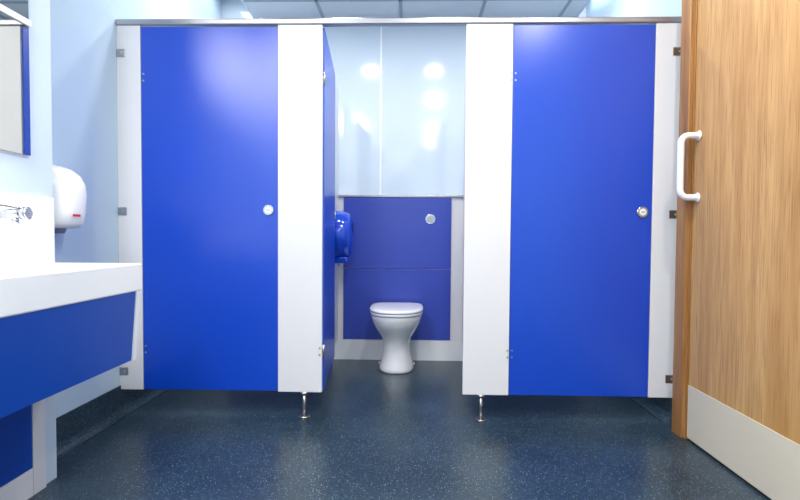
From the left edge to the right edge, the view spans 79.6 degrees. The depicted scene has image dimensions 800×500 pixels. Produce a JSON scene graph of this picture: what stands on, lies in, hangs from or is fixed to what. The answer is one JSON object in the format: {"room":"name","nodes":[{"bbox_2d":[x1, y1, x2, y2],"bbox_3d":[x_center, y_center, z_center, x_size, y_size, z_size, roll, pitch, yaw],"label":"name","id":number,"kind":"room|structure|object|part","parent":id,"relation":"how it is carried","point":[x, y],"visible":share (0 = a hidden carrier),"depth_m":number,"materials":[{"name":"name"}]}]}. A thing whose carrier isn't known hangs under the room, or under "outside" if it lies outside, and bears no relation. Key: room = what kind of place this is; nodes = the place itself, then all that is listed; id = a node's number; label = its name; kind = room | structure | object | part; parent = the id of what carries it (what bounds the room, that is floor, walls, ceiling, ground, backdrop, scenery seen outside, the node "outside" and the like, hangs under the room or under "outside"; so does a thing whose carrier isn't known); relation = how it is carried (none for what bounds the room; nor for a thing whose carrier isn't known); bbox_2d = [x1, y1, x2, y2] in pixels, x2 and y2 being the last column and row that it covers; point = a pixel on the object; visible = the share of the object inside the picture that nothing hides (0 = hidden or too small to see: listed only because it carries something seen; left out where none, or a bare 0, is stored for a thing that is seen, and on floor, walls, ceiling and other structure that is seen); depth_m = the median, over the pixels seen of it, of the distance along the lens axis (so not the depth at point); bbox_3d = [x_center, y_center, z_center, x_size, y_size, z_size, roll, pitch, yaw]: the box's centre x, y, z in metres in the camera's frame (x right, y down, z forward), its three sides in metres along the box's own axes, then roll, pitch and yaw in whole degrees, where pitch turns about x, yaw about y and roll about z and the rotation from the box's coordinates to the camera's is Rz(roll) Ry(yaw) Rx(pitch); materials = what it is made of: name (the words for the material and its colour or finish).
{"room":"public restroom","nodes":[
{"label":"public restroom","id":0,"kind":"room"},
{"bbox_2d":[0,204,32,224],"bbox_3d":[-1.225,-0.109,1.460,0.130,0.067,0.141,0,2,1],"label":"tap","id":1,"kind":"object","parent":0,"point":[24,213],"depth_m":1.49,"materials":[{"name":"silver metal"}]},
{"bbox_2d":[0,0,56,499],"bbox_3d":[-1.412,-0.458,0.109,0.164,2.750,3.370,0,2,1],"label":"wall","id":2,"kind":"structure","parent":0,"point":[28,454],"depth_m":1.71,"materials":[{"name":"paint"}]},
{"bbox_2d":[0,0,31,157],"bbox_3d":[-1.308,-0.907,1.011,0.018,1.205,1.315,0,2,1],"label":"wall mirror","id":3,"kind":"object","parent":2,"relation":"attached to","point":[15,134],"depth_m":1.61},
{"bbox_3d":[-1.322,0.491,1.020,0.012,0.600,1.340,0,2,2],"label":"access panel blue","id":4,"kind":"part","parent":2,"relation":"part of","materials":[{"name":"blue laminate"}]},
{"bbox_2d":[0,193,141,417],"bbox_3d":[-1.149,0.128,1.035,0.350,0.594,1.500,0,2,1],"label":"sink counter","id":5,"kind":"object","parent":2,"relation":"attached to","point":[63,326],"visible":1,"depth_m":1.46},
{"bbox_3d":[-1.132,0.276,1.766,0.348,0.256,0.022,0,2,2],"label":"fascia trim","id":6,"kind":"part","parent":5,"relation":"part of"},
{"bbox_2d":[50,0,221,417],"bbox_3d":[-1.518,-0.488,1.101,0.100,2.750,5.550,0,2,1],"label":"wall","id":7,"kind":"structure","parent":0,"point":[82,32],"depth_m":2.24,"materials":[{"name":"paint"}]},
{"bbox_2d":[52,165,86,232],"bbox_3d":[-1.371,-0.141,1.938,0.156,0.408,0.232,0,2,1],"label":"dryer","id":8,"kind":"object","parent":7,"relation":"attached to","point":[69,189],"visible":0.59,"depth_m":1.90,"materials":[{"name":"white plastic"}]},
{"bbox_2d":[56,385,168,459],"bbox_3d":[-1.410,0.764,2.732,0.050,0.150,1.780,0,2,1],"label":"baseboard","id":9,"kind":"structure","parent":7,"relation":"attached to","point":[79,425],"depth_m":2.27,"materials":[{"name":"plastic"}]},
{"bbox_2d":[152,0,153,18],"bbox_3d":[-1.422,-0.613,2.778,0.003,2.600,0.012,0,2,1],"label":"trim","id":10,"kind":"structure","parent":7,"relation":"attached to","point":[152,0],"depth_m":2.75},
{"bbox_2d":[335,211,354,266],"bbox_3d":[-0.392,-0.079,3.321,0.147,0.385,0.340,0,2,1],"label":"dispenser","id":11,"kind":"object","parent":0,"point":[344,222],"depth_m":3.20,"materials":[{"name":"blue plastic"}]},
{"bbox_2d":[28,359,770,499],"bbox_3d":[-0.073,0.947,1.106,3.010,0.100,5.550,0,2,1],"label":"floor","id":12,"kind":"structure","parent":0,"point":[371,433],"depth_m":2.07,"materials":[{"name":"plastic"}]},
{"bbox_2d":[370,302,422,373],"bbox_3d":[-0.025,0.608,3.332,0.366,0.448,0.502,0,2,1],"label":"toilet","id":13,"kind":"object","parent":12,"relation":"on","point":[396,322],"visible":1,"depth_m":3.23,"materials":[{"name":"white ceramic"}]},
{"bbox_3d":[-0.024,0.397,3.297,0.366,0.024,0.445,0,2,2],"label":"seat lid","id":14,"kind":"part","parent":13,"relation":"part of","materials":[{"name":"white plastic"}]},
{"bbox_2d":[116,16,680,421],"bbox_3d":[-0.016,-0.162,2.974,2.810,2.008,1.172,0,2,1],"label":"frame","id":15,"kind":"object","parent":12,"relation":"on","point":[489,40],"visible":0.91,"depth_m":2.40,"materials":[{"name":"white laminate"}]},
{"bbox_2d":[141,27,277,390],"bbox_3d":[-0.965,-0.201,2.443,0.693,1.840,0.015,0,2,1],"label":"door leaf","id":16,"kind":"structure","parent":15,"relation":"attached to","point":[209,95],"depth_m":2.44,"materials":[{"name":"blue laminate"}]},
{"bbox_2d":[263,205,273,214],"bbox_3d":[-0.665,-0.202,2.427,0.054,0.054,0.011,0,2,1],"label":"rose","id":17,"kind":"object","parent":16,"relation":"attached to","point":[270,206],"visible":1,"depth_m":2.42,"materials":[{"name":"silver metal"}]},
{"bbox_2d":[265,207,270,212],"bbox_3d":[-0.665,-0.202,2.420,0.034,0.034,0.004,0,2,0],"label":"indicator","id":18,"kind":"object","parent":17,"relation":"attached to","point":[267,209],"visible":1,"depth_m":2.42,"materials":[{"name":"white plastic"}]},
{"bbox_3d":[-0.490,0.789,2.458,0.020,0.130,0.020,0,2,2],"label":"leg","id":19,"kind":"part","parent":15,"relation":"part of","materials":[{"name":"metal"}]},
{"bbox_2d":[322,344,324,356],"bbox_3d":[-0.392,0.514,2.459,0.012,0.060,0.012,0,2,-3],"label":"hinge","id":20,"kind":"object","parent":15,"relation":"attached to","point":[323,346],"visible":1,"depth_m":2.46,"materials":[{"name":"metal"}]},
{"bbox_2d":[322,28,334,390],"bbox_3d":[-0.412,-0.208,2.787,0.015,1.840,0.700,0,2,-3],"label":"door leaf","id":21,"kind":"structure","parent":15,"relation":"attached to","point":[328,324],"depth_m":2.68,"materials":[{"name":"blue laminate"}]},
{"bbox_3d":[-0.024,-1.135,2.391,2.810,0.030,0.040,0,2,2],"label":"head rail","id":22,"kind":"part","parent":15,"relation":"part of","materials":[{"name":"metal"}]},
{"bbox_3d":[0.410,0.796,2.435,0.020,0.130,0.020,0,2,2],"label":"leg","id":23,"kind":"part","parent":15,"relation":"part of","materials":[{"name":"metal"}]},
{"bbox_2d":[508,25,655,396],"bbox_3d":[0.900,-0.187,2.392,0.690,1.840,0.014,0,2,1],"label":"door leaf","id":24,"kind":"structure","parent":15,"relation":"attached to","point":[583,95],"depth_m":2.38,"materials":[{"name":"blue laminate"}]},
{"bbox_2d":[637,207,647,217],"bbox_3d":[1.198,-0.187,2.372,0.054,0.054,0.011,0,2,1],"label":"rose","id":25,"kind":"object","parent":24,"relation":"attached to","point":[639,208],"visible":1,"depth_m":2.37,"materials":[{"name":"silver metal"}]},
{"bbox_2d":[639,209,646,215],"bbox_3d":[1.198,-0.187,2.366,0.034,0.034,0.004,0,2,1],"label":"indicator","id":26,"kind":"object","parent":25,"relation":"attached to","point":[642,212],"visible":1,"depth_m":2.36,"materials":[{"name":"white plastic"}]},
{"bbox_2d":[222,0,585,194],"bbox_3d":[0.008,-0.557,3.786,2.810,2.750,0.100,0,2,1],"label":"wall","id":27,"kind":"structure","parent":0,"point":[424,67],"depth_m":3.72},
{"bbox_2d":[379,27,381,194],"bbox_3d":[-0.149,-1.102,3.723,0.012,1.360,0.003,0,2,1],"label":"trim","id":28,"kind":"structure","parent":27,"relation":"attached to","point":[380,27],"depth_m":3.72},
{"bbox_2d":[334,339,462,360],"bbox_3d":[-0.007,0.749,3.592,2.710,0.150,0.006,0,2,1],"label":"baseboard","id":29,"kind":"structure","parent":27,"relation":"attached to","point":[430,350],"depth_m":3.59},
{"bbox_2d":[338,195,510,340],"bbox_3d":[-0.001,0.205,3.662,2.810,1.232,0.194,0,2,1],"label":"panel","id":30,"kind":"object","parent":27,"relation":"attached to","point":[397,256],"depth_m":3.58,"materials":[{"name":"blue laminate"},{"name":"aluminium"}]},
{"bbox_3d":[-0.024,0.406,3.591,0.800,0.530,0.012,0,2,2],"label":"duct panel","id":31,"kind":"part","parent":30,"relation":"part of","materials":[{"name":"blue laminate"}]},
{"bbox_3d":[-0.021,-0.126,3.576,0.800,0.527,0.012,0,2,2],"label":"duct panel","id":32,"kind":"part","parent":30,"relation":"part of","materials":[{"name":"blue laminate"}]},
{"bbox_3d":[0.225,-0.229,3.553,0.076,0.076,0.014,0,2,1],"label":"flush button","id":33,"kind":"part","parent":30,"relation":"part of","materials":[{"name":"silver metal"}]},
{"bbox_3d":[0.225,-0.229,3.550,0.052,0.052,0.007,0,2,2],"label":"button plate","id":34,"kind":"part","parent":30,"relation":"part of","materials":[{"name":"metal"}]},
{"bbox_2d":[245,0,586,17],"bbox_3d":[0.040,-1.721,1.024,2.440,0.040,5.350,0,2,1],"label":"ceiling","id":35,"kind":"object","parent":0,"point":[542,8],"visible":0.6,"depth_m":3.54,"materials":[{"name":"white"}]},
{"bbox_2d":[314,0,324,17],"bbox_3d":[-0.660,-1.704,1.043,0.024,0.004,5.350,0,2,1],"label":"t-bar","id":36,"kind":"object","parent":35,"relation":"attached to","point":[317,2],"visible":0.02,"depth_m":3.54,"materials":[{"name":"white metal"}]},
{"bbox_2d":[243,0,539,1],"bbox_3d":[0.103,-1.769,3.398,2.440,0.004,0.024,0,2,1],"label":"t-bar crosspiece","id":37,"kind":"object","parent":35,"relation":"attached to","point":[243,0],"visible":1,"depth_m":3.41,"materials":[{"name":"white metal"}]},
{"bbox_2d":[399,0,402,17],"bbox_3d":[-0.060,-1.700,1.027,0.024,0.004,5.350,0,2,1],"label":"t-bar","id":38,"kind":"object","parent":35,"relation":"attached to","point":[400,2],"visible":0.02,"depth_m":3.54,"materials":[{"name":"white metal"}]},
{"bbox_2d":[479,0,486,16],"bbox_3d":[0.540,-1.695,1.012,0.024,0.004,5.350,0,2,1],"label":"t-bar","id":39,"kind":"object","parent":35,"relation":"attached to","point":[484,1],"visible":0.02,"depth_m":3.51,"materials":[{"name":"white metal"}]},
{"bbox_2d":[558,0,571,16],"bbox_3d":[1.140,-1.690,0.996,0.024,0.004,5.350,0,2,1],"label":"t-bar","id":40,"kind":"object","parent":35,"relation":"attached to","point":[569,1],"visible":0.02,"depth_m":3.50,"materials":[{"name":"white metal"}]},
{"bbox_2d":[586,0,681,16],"bbox_3d":[1.391,-0.466,1.025,0.100,2.750,5.550,0,2,1],"label":"wall","id":41,"kind":"structure","parent":0,"point":[594,8],"depth_m":2.87,"materials":[{"name":"white paint"}]},
{"bbox_2d":[628,397,671,429],"bbox_3d":[1.356,0.778,2.934,0.050,0.150,1.230,0,2,1],"label":"baseboard","id":42,"kind":"structure","parent":41,"relation":"attached to","point":[660,408],"depth_m":2.51,"materials":[{"name":"plastic"}]},
{"bbox_2d":[672,0,697,438],"bbox_3d":[1.341,-0.302,2.233,0.060,2.350,0.079,0,2,1],"label":"door frame","id":43,"kind":"structure","parent":41,"relation":"attached to","point":[688,6],"depth_m":2.22,"materials":[{"name":"brown wood"}]},
{"bbox_3d":[-0.054,-1.902,1.021,3.010,0.100,5.550,0,2,1],"label":"ceiling","id":44,"kind":"structure","parent":0,"visible":0},
{"bbox_2d":[240,0,255,17],"bbox_3d":[-1.189,-1.784,1.055,0.020,0.153,5.350,0,2,1],"label":"edge","id":45,"kind":"object","parent":44,"relation":"attached to","point":[242,1],"visible":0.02,"depth_m":3.55,"materials":[{"name":"white metal"}]},
{"bbox_2d":[575,0,589,16],"bbox_3d":[1.270,-1.765,0.990,0.020,0.153,5.350,0,2,1],"label":"edge","id":46,"kind":"object","parent":44,"relation":"attached to","point":[588,1],"visible":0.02,"depth_m":3.50,"materials":[{"name":"white metal"}]},
{"bbox_3d":[1.315,-0.272,1.223,0.060,2.350,0.090,0,2,1],"label":"door frame","id":47,"kind":"structure","parent":0,"visible":0},
{"bbox_2d":[688,0,799,499],"bbox_3d":[1.338,-0.166,1.732,0.038,2.092,0.902,0,2,1],"label":"leaf","id":48,"kind":"object","parent":47,"relation":"attached to","point":[744,346],"visible":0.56,"depth_m":1.82,"materials":[{"name":"brown wood"}]},
{"bbox_2d":[676,132,699,200],"bbox_3d":[1.284,-0.372,2.142,0.094,0.304,0.029,0,2,1],"label":"door handle","id":49,"kind":"object","parent":48,"relation":"attached to","point":[680,192],"depth_m":2.13,"materials":[{"name":"white plastic"}]},
{"bbox_2d":[687,385,799,499],"bbox_3d":[1.311,0.754,1.761,0.003,0.243,0.894,0,2,1],"label":"kick plate","id":50,"kind":"object","parent":48,"relation":"attached to","point":[766,459],"visible":1,"depth_m":1.81,"materials":[{"name":"silver metal"}]}
]}

